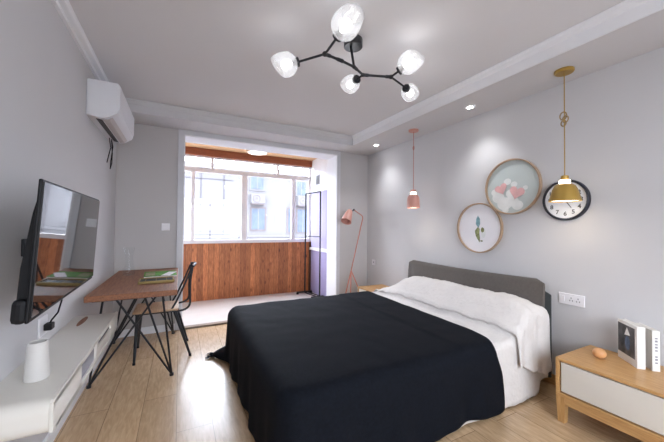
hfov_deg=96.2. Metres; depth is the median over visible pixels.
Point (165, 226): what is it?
light switch
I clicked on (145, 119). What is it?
trim
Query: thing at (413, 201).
pendant lamp
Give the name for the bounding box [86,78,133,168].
air conditioner
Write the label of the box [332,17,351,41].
bulb
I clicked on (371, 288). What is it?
nightstand
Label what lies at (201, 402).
floor
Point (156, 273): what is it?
magazine
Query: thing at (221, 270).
wall
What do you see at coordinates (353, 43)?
chandelier
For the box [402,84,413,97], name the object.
bulb
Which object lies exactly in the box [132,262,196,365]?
desk chair
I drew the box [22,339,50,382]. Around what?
ceramic pot
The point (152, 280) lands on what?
book
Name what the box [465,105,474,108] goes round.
recessed light
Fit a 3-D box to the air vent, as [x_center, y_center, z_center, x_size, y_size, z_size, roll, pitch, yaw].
[-0.260,-0.754,5.446,0.012,0.180,0.160,1,-1,-27]
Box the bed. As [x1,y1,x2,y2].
[408,260,551,377]
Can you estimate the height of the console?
0.130 m
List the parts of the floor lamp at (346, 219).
lamp shade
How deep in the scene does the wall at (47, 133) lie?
1.51 m
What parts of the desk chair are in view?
leg, leg, seat, leg, leg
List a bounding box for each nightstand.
[358,284,389,291]
[556,345,663,441]
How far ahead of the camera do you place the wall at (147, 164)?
3.48 m
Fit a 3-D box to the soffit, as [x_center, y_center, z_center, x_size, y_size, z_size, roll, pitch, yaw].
[1.646,-1.161,2.163,0.520,0.130,4.930,1,-1,-27]
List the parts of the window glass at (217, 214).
pane, pane, pane, pane, pane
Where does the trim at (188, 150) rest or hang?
attached to the wall at (319, 166)
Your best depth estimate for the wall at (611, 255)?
2.33 m
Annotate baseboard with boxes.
[43,334,113,441]
[114,323,174,337]
[542,374,555,385]
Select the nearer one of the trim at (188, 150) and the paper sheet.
the paper sheet
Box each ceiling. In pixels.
[69,0,624,135]
[185,142,316,160]
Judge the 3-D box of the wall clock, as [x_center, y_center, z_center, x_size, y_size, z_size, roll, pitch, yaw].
[1.819,-0.164,2.325,0.031,0.320,0.320,1,-1,-27]
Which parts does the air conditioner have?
panel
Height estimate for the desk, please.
0.750 m
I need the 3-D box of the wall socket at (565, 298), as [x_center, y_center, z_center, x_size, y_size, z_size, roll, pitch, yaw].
[1.837,0.603,2.287,0.011,0.086,0.172,1,-1,-27]
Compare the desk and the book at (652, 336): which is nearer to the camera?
the book at (652, 336)
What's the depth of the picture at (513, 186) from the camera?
2.69 m
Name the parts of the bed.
headboard, headboard frame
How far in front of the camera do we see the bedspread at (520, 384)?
2.15 m
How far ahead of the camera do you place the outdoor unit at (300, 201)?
14.61 m
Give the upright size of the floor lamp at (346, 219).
1.520 m
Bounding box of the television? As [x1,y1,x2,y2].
[10,179,99,330]
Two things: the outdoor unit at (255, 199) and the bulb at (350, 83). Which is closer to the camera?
the bulb at (350, 83)
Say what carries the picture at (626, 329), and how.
attached to the book at (631, 335)
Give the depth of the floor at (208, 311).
4.58 m
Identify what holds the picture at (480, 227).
attached to the wall at (611, 255)
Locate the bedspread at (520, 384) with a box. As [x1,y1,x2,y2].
[373,291,547,432]
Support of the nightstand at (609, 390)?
on the floor at (201, 402)
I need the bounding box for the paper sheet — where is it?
[161,271,176,275]
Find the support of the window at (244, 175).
in the wall at (221, 270)
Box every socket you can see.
[37,314,47,338]
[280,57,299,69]
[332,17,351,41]
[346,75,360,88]
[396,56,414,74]
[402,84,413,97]
[559,292,584,307]
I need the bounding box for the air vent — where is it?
[316,174,319,184]
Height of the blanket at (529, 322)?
0.548 m
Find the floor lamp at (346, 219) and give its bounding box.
[341,209,362,292]
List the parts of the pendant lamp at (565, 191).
cord, lamp shade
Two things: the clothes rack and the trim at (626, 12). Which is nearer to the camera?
the trim at (626, 12)
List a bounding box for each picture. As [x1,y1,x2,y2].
[457,203,503,252]
[485,158,542,213]
[618,321,634,359]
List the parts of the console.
drawer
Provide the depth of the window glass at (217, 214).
13.54 m
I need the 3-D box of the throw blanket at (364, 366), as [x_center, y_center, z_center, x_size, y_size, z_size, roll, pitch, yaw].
[-0.018,1.044,2.419,1.850,0.490,1.928,1,-1,-27]
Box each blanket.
[205,291,504,441]
[374,276,551,375]
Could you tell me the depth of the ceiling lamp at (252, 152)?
4.90 m
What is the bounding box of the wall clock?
[542,180,590,220]
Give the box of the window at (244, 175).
[184,154,310,243]
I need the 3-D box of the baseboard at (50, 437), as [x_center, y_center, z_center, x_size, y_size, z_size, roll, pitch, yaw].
[-1.193,1.216,0.902,0.014,0.080,5.320,1,-1,-27]
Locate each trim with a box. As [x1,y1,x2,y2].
[51,0,108,81]
[125,97,352,145]
[132,112,381,155]
[175,129,340,329]
[184,320,226,328]
[185,146,311,166]
[352,0,663,144]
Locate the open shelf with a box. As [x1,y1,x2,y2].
[82,349,93,376]
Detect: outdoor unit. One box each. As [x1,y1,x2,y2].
[250,194,264,204]
[296,196,307,206]
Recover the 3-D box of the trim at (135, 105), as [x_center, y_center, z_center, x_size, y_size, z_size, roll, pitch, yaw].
[-0.950,-1.159,3.589,2.810,0.129,0.030,1,-1,-27]
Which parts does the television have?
power cord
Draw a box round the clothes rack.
[296,191,322,297]
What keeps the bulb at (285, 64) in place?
attached to the chandelier at (353, 43)
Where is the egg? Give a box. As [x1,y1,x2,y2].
[592,348,606,358]
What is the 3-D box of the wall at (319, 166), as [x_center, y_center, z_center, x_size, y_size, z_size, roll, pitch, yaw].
[-0.164,0.096,5.371,0.120,2.500,1.080,1,-1,-27]
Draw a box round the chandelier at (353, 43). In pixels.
[280,3,423,97]
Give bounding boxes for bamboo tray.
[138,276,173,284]
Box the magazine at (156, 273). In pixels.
[144,270,176,277]
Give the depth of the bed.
2.74 m
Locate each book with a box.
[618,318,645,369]
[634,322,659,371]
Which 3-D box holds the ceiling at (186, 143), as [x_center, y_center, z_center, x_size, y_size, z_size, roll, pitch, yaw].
[-1.486,-1.209,4.714,3.075,0.060,1.080,1,-1,-27]
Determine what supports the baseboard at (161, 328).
attached to the wall at (147, 164)
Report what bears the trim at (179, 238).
attached to the wall at (147, 164)
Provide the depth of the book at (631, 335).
1.84 m
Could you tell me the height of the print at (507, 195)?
0.315 m
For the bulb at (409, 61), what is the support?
attached to the chandelier at (353, 43)
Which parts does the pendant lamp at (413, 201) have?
lamp shade, cord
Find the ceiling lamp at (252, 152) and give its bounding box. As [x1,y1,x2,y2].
[246,150,268,154]
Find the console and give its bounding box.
[0,312,117,441]
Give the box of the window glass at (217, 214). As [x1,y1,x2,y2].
[184,160,307,239]
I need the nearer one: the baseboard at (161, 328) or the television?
the television
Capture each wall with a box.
[0,0,116,441]
[113,123,367,329]
[183,241,310,302]
[310,158,327,248]
[367,46,663,374]
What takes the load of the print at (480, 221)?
attached to the picture at (480, 227)
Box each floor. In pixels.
[53,324,642,441]
[182,292,317,325]
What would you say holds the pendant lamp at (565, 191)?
hanging from the soffit
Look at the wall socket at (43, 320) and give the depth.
1.55 m
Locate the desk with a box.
[84,268,177,388]
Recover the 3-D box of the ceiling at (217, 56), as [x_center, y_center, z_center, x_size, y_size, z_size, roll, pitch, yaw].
[0.239,-1.305,1.835,3.530,0.120,5.620,1,-1,-27]
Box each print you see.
[475,216,485,241]
[491,179,527,212]
[495,183,524,199]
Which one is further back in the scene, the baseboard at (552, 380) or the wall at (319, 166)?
the wall at (319, 166)
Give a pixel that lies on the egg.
(600, 353)
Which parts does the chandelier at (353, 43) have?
arm, arm, arm, stem, arm, arm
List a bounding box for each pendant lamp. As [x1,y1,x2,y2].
[407,128,419,207]
[548,66,581,202]
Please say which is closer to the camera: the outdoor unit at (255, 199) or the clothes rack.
the clothes rack
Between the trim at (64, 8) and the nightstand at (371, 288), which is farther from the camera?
the nightstand at (371, 288)
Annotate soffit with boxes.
[353,9,663,149]
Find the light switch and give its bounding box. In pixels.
[161,223,169,230]

